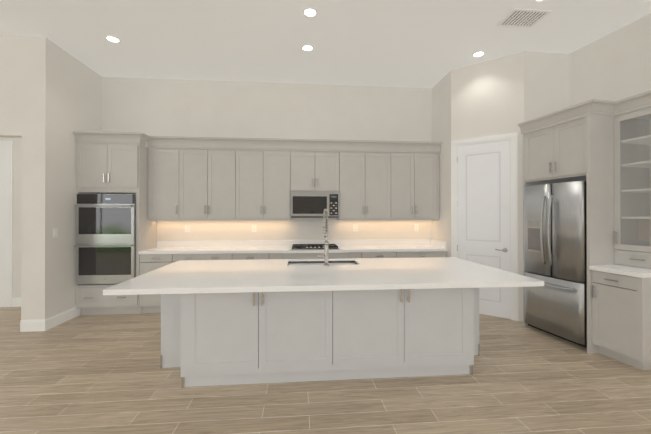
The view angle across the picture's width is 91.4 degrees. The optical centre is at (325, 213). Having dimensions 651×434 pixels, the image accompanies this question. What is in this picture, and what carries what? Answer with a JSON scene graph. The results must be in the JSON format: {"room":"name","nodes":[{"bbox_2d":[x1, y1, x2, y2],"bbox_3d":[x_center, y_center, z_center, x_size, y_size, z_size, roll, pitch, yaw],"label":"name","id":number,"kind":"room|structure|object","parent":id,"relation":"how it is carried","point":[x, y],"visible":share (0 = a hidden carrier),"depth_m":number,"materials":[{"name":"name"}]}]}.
{"room":"kitchen","nodes":[
{"label":"kitchen","id":0,"kind":"room"},
{"bbox_2d":[0,35,55,319],"bbox_3d":[-6.359,-0.372,3.763,5.757,3.650,0.127,0,0,-5],"label":"wall","id":1,"kind":"structure","parent":0,"point":[53,96],"depth_m":3.94,"materials":[{"name":"paint"}]},
{"bbox_2d":[0,140,20,306],"bbox_3d":[-4.709,0.157,4.989,1.715,2.600,0.021,0,0,-5],"label":"door frame","id":2,"kind":"structure","parent":1,"relation":"attached to","point":[7,299],"depth_m":4.96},
{"bbox_2d":[52,45,103,315],"bbox_3d":[-3.675,-0.370,4.563,0.272,3.650,0.990,0,0,-5],"label":"wall","id":3,"kind":"structure","parent":0,"point":[79,89],"depth_m":4.35,"materials":[{"name":"paint"}]},
{"bbox_2d":[53,228,57,236],"bbox_3d":[-3.494,0.247,4.106,0.010,0.116,0.072,0,0,-5],"label":"light switch","id":4,"kind":"object","parent":3,"relation":"attached to","point":[55,232],"visible":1,"depth_m":4.10,"materials":[{"name":"white plastic"}]},
{"bbox_2d":[42,307,79,330],"bbox_3d":[-3.503,1.384,4.241,0.013,0.140,0.632,0,0,-5],"label":"baseboard","id":5,"kind":"structure","parent":3,"relation":"attached to","point":[60,318],"depth_m":4.17,"materials":[{"name":"white wood"}]},
{"bbox_2d":[100,77,431,240],"bbox_3d":[-3.251,-0.367,5.163,10.490,3.650,0.130,0,0,-5],"label":"wall","id":6,"kind":"structure","parent":0,"point":[148,106],"depth_m":5.30,"materials":[{"name":"paint"}]},
{"bbox_2d":[148,148,182,219],"bbox_3d":[-2.452,-0.448,5.000,0.517,1.104,0.328,0,0,-5],"label":"upper cabinet","id":7,"kind":"object","parent":6,"relation":"attached to","point":[165,165],"depth_m":4.84,"materials":[{"name":"paint"}]},
{"bbox_2d":[185,225,189,231],"bbox_3d":[-2.255,0.242,5.177,0.072,0.116,0.008,0,0,-5],"label":"electrical outlet","id":8,"kind":"object","parent":6,"relation":"attached to","point":[187,228],"visible":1,"depth_m":5.17,"materials":[{"name":"white plastic"}]},
{"bbox_2d":[183,148,238,219],"bbox_3d":[-1.835,-0.447,5.053,0.967,1.104,0.328,0,0,-5],"label":"upper cabinet","id":9,"kind":"object","parent":6,"relation":"attached to","point":[204,178],"depth_m":4.90,"materials":[{"name":"paint"}]},
{"bbox_2d":[239,148,294,219],"bbox_3d":[-0.990,-0.447,5.126,0.973,1.104,0.328,0,0,-5],"label":"upper cabinet","id":10,"kind":"object","parent":6,"relation":"attached to","point":[266,175],"depth_m":4.97,"materials":[{"name":"paint"}]},
{"bbox_2d":[158,239,429,246],"bbox_3d":[-0.438,0.493,5.323,4.590,0.102,0.022,0,0,-5],"label":"backsplash","id":11,"kind":"structure","parent":6,"relation":"attached to","point":[382,242],"depth_m":5.28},
{"bbox_2d":[295,148,334,191],"bbox_3d":[-0.181,-0.677,5.196,0.775,0.644,0.328,0,0,-5],"label":"upper cabinet","id":12,"kind":"object","parent":6,"relation":"attached to","point":[314,167],"depth_m":5.03,"materials":[{"name":"paint"}]},
{"bbox_2d":[290,191,338,217],"bbox_3d":[-0.177,-0.143,5.156,0.770,0.417,0.392,0,0,-5],"label":"microwave","id":13,"kind":"object","parent":12,"relation":"attached to","point":[309,204],"visible":1,"depth_m":4.98,"materials":[{"name":"metal"}]},
{"bbox_2d":[353,225,357,230],"bbox_3d":[0.512,0.243,5.414,0.072,0.116,0.008,0,0,-5],"label":"electrical outlet","id":14,"kind":"object","parent":6,"relation":"attached to","point":[355,227],"visible":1,"depth_m":5.41,"materials":[{"name":"white plastic"}]},
{"bbox_2d":[335,148,394,219],"bbox_3d":[0.625,-0.447,5.264,0.966,1.104,0.328,0,0,-5],"label":"upper cabinet","id":15,"kind":"object","parent":6,"relation":"attached to","point":[364,181],"depth_m":5.10,"materials":[{"name":"paint"}]},
{"bbox_2d":[395,152,438,219],"bbox_3d":[1.420,-0.446,5.333,0.874,1.104,0.328,0,0,-5],"label":"upper cabinet","id":16,"kind":"object","parent":6,"relation":"attached to","point":[416,174],"depth_m":5.17,"materials":[{"name":"paint"}]},
{"bbox_2d":[0,307,650,433],"bbox_3d":[-2.044,1.471,1.913,14.500,0.050,11.800,0,0,-5],"label":"floor","id":17,"kind":"structure","parent":0,"point":[92,374],"depth_m":2.56,"materials":[{"name":"brown wood"}]},
{"bbox_2d":[73,131,156,314],"bbox_3d":[-3.090,0.151,4.782,0.925,2.610,0.649,0,0,-5],"label":"tall cabinet","id":18,"kind":"object","parent":17,"relation":"on","point":[106,163],"visible":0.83,"depth_m":4.53,"materials":[{"name":"paint"}]},
{"bbox_2d":[74,194,135,283],"bbox_3d":[-3.134,0.357,4.739,0.777,1.274,0.631,0,0,-5],"label":"wall oven","id":19,"kind":"object","parent":18,"relation":"in","point":[105,245],"visible":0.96,"depth_m":4.48,"materials":[{"name":"metal"}]},
{"bbox_2d":[139,255,177,312],"bbox_3d":[-2.438,1.019,4.845,0.519,0.874,0.628,0,0,-5],"label":"base cabinet","id":20,"kind":"object","parent":17,"relation":"on","point":[150,303],"depth_m":4.58,"materials":[{"name":"paint"}]},
{"bbox_2d":[138,247,447,254],"bbox_3d":[-0.411,0.563,5.008,4.590,0.039,0.653,0,0,-5],"label":"countertop","id":21,"kind":"structure","parent":20,"relation":"on","point":[158,250],"depth_m":4.81,"materials":[{"name":"white stone"}]},
{"bbox_2d":[290,244,339,249],"bbox_3d":[-0.172,0.520,5.003,0.753,0.044,0.500,0,0,-5],"label":"cooktop","id":22,"kind":"object","parent":21,"relation":"in","point":[308,247],"visible":0.96,"depth_m":4.85,"materials":[{"name":"silver metal"}]},
{"bbox_2d":[178,251,237,260],"bbox_3d":[-1.822,1.020,4.898,0.967,0.874,0.628,0,0,-5],"label":"base cabinet","id":23,"kind":"object","parent":17,"relation":"on","point":[186,255],"depth_m":4.63,"materials":[{"name":"paint"}]},
{"bbox_2d":[238,251,273,259],"bbox_3d":[-1.145,1.020,4.956,0.638,0.874,0.628,0,0,-5],"label":"base cabinet","id":24,"kind":"object","parent":17,"relation":"on","point":[242,255],"depth_m":4.69,"materials":[{"name":"paint"}]},
{"bbox_2d":[274,251,289,258],"bbox_3d":[-0.759,1.020,4.989,0.336,0.874,0.628,0,0,-5],"label":"base cabinet","id":25,"kind":"object","parent":17,"relation":"on","point":[277,254],"depth_m":4.72,"materials":[{"name":"paint"}]},
{"bbox_2d":[139,289,479,387],"bbox_3d":[0.005,1.014,3.224,3.139,0.874,1.060,0,0,-5],"label":"kitchen island","id":26,"kind":"object","parent":17,"relation":"on","point":[235,322],"depth_m":2.73,"materials":[{"name":"paint"}]},
{"bbox_2d":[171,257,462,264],"bbox_3d":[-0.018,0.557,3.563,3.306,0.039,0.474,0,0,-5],"label":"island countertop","id":27,"kind":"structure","parent":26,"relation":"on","point":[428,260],"depth_m":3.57,"materials":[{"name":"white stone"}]},
{"bbox_2d":[317,209,328,265],"bbox_3d":[-0.032,0.242,3.361,0.124,0.589,0.260,0,0,-5],"label":"faucet","id":28,"kind":"object","parent":27,"relation":"on","point":[325,226],"visible":1,"depth_m":3.25,"materials":[{"name":"silver metal"}]},
{"bbox_2d":[287,261,358,264],"bbox_3d":[-0.029,0.676,3.525,0.770,0.242,0.400,0,0,-5],"label":"sink","id":29,"kind":"object","parent":27,"relation":"in","point":[288,262],"depth_m":3.69,"materials":[{"name":"silver metal"}]},
{"bbox_2d":[103,261,542,294],"bbox_3d":[0.043,0.555,2.849,3.306,0.039,0.960,0,0,-5],"label":"island countertop","id":30,"kind":"structure","parent":26,"relation":"on","point":[456,274],"depth_m":2.62,"materials":[{"name":"white stone"}]},
{"bbox_2d":[290,251,353,258],"bbox_3d":[-0.170,1.020,5.040,1.053,0.874,0.628,0,0,-5],"label":"base cabinet","id":31,"kind":"object","parent":17,"relation":"on","point":[337,254],"depth_m":4.74,"materials":[{"name":"paint"}]},
{"bbox_2d":[354,251,365,257],"bbox_3d":[0.422,1.020,5.091,0.339,0.874,0.628,0,0,-5],"label":"base cabinet","id":32,"kind":"object","parent":17,"relation":"on","point":[357,254],"depth_m":4.83,"materials":[{"name":"paint"}]},
{"bbox_2d":[366,251,401,257],"bbox_3d":[0.812,1.020,5.124,0.642,0.874,0.628,0,0,-5],"label":"base cabinet","id":33,"kind":"object","parent":17,"relation":"on","point":[369,254],"depth_m":4.86,"materials":[{"name":"paint"}]},
{"bbox_2d":[402,251,445,257],"bbox_3d":[1.432,1.021,5.177,0.846,0.874,0.628,0,0,-5],"label":"base cabinet","id":34,"kind":"object","parent":17,"relation":"on","point":[405,254],"depth_m":4.92,"materials":[{"name":"paint"}]},
{"bbox_2d":[524,181,586,347],"bbox_3d":[2.948,0.543,3.787,0.846,1.780,0.754,0,0,-14],"label":"refrigerator","id":35,"kind":"object","parent":17,"relation":"on","point":[555,237],"visible":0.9,"depth_m":3.61,"materials":[{"name":"silver metal"}]},
{"bbox_2d":[518,90,650,353],"bbox_3d":[3.088,0.142,3.560,0.881,2.620,1.367,0,0,-14],"label":"surround","id":36,"kind":"object","parent":17,"relation":"on","point":[580,149],"visible":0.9,"depth_m":3.36,"materials":[{"name":"paint"}]},
{"bbox_2d":[589,264,650,370],"bbox_3d":[3.198,0.993,3.162,0.859,0.914,0.456,0,0,-14],"label":"base cabinet","id":37,"kind":"object","parent":17,"relation":"on","point":[621,313],"visible":0.96,"depth_m":3.03,"materials":[{"name":"paint"}]},
{"bbox_2d":[614,106,650,268],"bbox_3d":[3.346,-0.255,3.210,0.549,1.579,0.440,0,0,-14],"label":"hutch","id":38,"kind":"object","parent":37,"relation":"on","point":[632,188],"visible":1,"depth_m":3.35,"materials":[{"name":"paint"}]},
{"bbox_2d":[0,0,650,87],"bbox_3d":[-2.044,-2.229,1.926,14.500,0.050,11.800,0,0,-5],"label":"ceiling","id":39,"kind":"structure","parent":0,"point":[411,43],"depth_m":3.89,"materials":[{"name":"paint"}]},
{"bbox_2d":[105,35,120,42],"bbox_3d":[-2.673,-2.193,3.990,0.170,0.006,0.170,0,0,-5],"label":"recessed light","id":40,"kind":"object","parent":39,"relation":"in","point":[114,39],"visible":1,"depth_m":3.99,"materials":[{"name":"white plastic"}]},
{"bbox_2d":[301,44,313,50],"bbox_3d":[-0.238,-2.193,4.199,0.170,0.006,0.170,0,0,-5],"label":"recessed light","id":41,"kind":"object","parent":39,"relation":"in","point":[306,47],"visible":1,"depth_m":4.18,"materials":[{"name":"white plastic"}]},
{"bbox_2d":[302,7,317,16],"bbox_3d":[-0.168,-2.195,3.462,0.170,0.006,0.170,0,0,-5],"label":"recessed light","id":42,"kind":"object","parent":39,"relation":"in","point":[310,12],"visible":1,"depth_m":3.46,"materials":[{"name":"white plastic"}]},
{"bbox_2d":[472,51,484,56],"bbox_3d":[2.103,-2.192,4.360,0.170,0.006,0.170,0,0,-5],"label":"recessed light","id":43,"kind":"object","parent":39,"relation":"in","point":[478,53],"visible":1,"depth_m":4.35,"materials":[{"name":"white plastic"}]},
{"bbox_2d":[496,9,551,27],"bbox_3d":[2.221,-2.193,3.567,0.440,0.010,0.300,0,0,-5],"label":"ceiling vent","id":44,"kind":"object","parent":39,"relation":"in","point":[528,18],"visible":1,"depth_m":3.56,"materials":[{"name":"metal"}]},
{"bbox_2d":[432,69,459,257],"bbox_3d":[1.950,-0.367,5.197,0.120,3.650,0.689,0,0,-5],"label":"wall","id":45,"kind":"structure","parent":0,"point":[446,93],"depth_m":5.04,"materials":[{"name":"paint"}]},
{"bbox_2d":[430,239,445,246],"bbox_3d":[1.862,0.493,5.235,0.022,0.102,0.546,0,0,-5],"label":"backsplash","id":46,"kind":"structure","parent":45,"relation":"attached to","point":[433,243],"depth_m":5.27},
{"bbox_2d":[451,132,517,320],"bbox_3d":[2.267,0.174,4.577,0.664,2.562,0.592,0,0,-5],"label":"pantry door","id":47,"kind":"structure","parent":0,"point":[484,185],"depth_m":4.53,"materials":[{"name":"white wood"}]},
{"bbox_2d":[560,13,650,122],"bbox_3d":[4.364,-0.384,0.532,1.370,3.650,8.022,0,0,-5],"label":"wall","id":48,"kind":"structure","parent":0,"point":[616,66],"depth_m":3.85,"materials":[{"name":"paint"}]}
]}

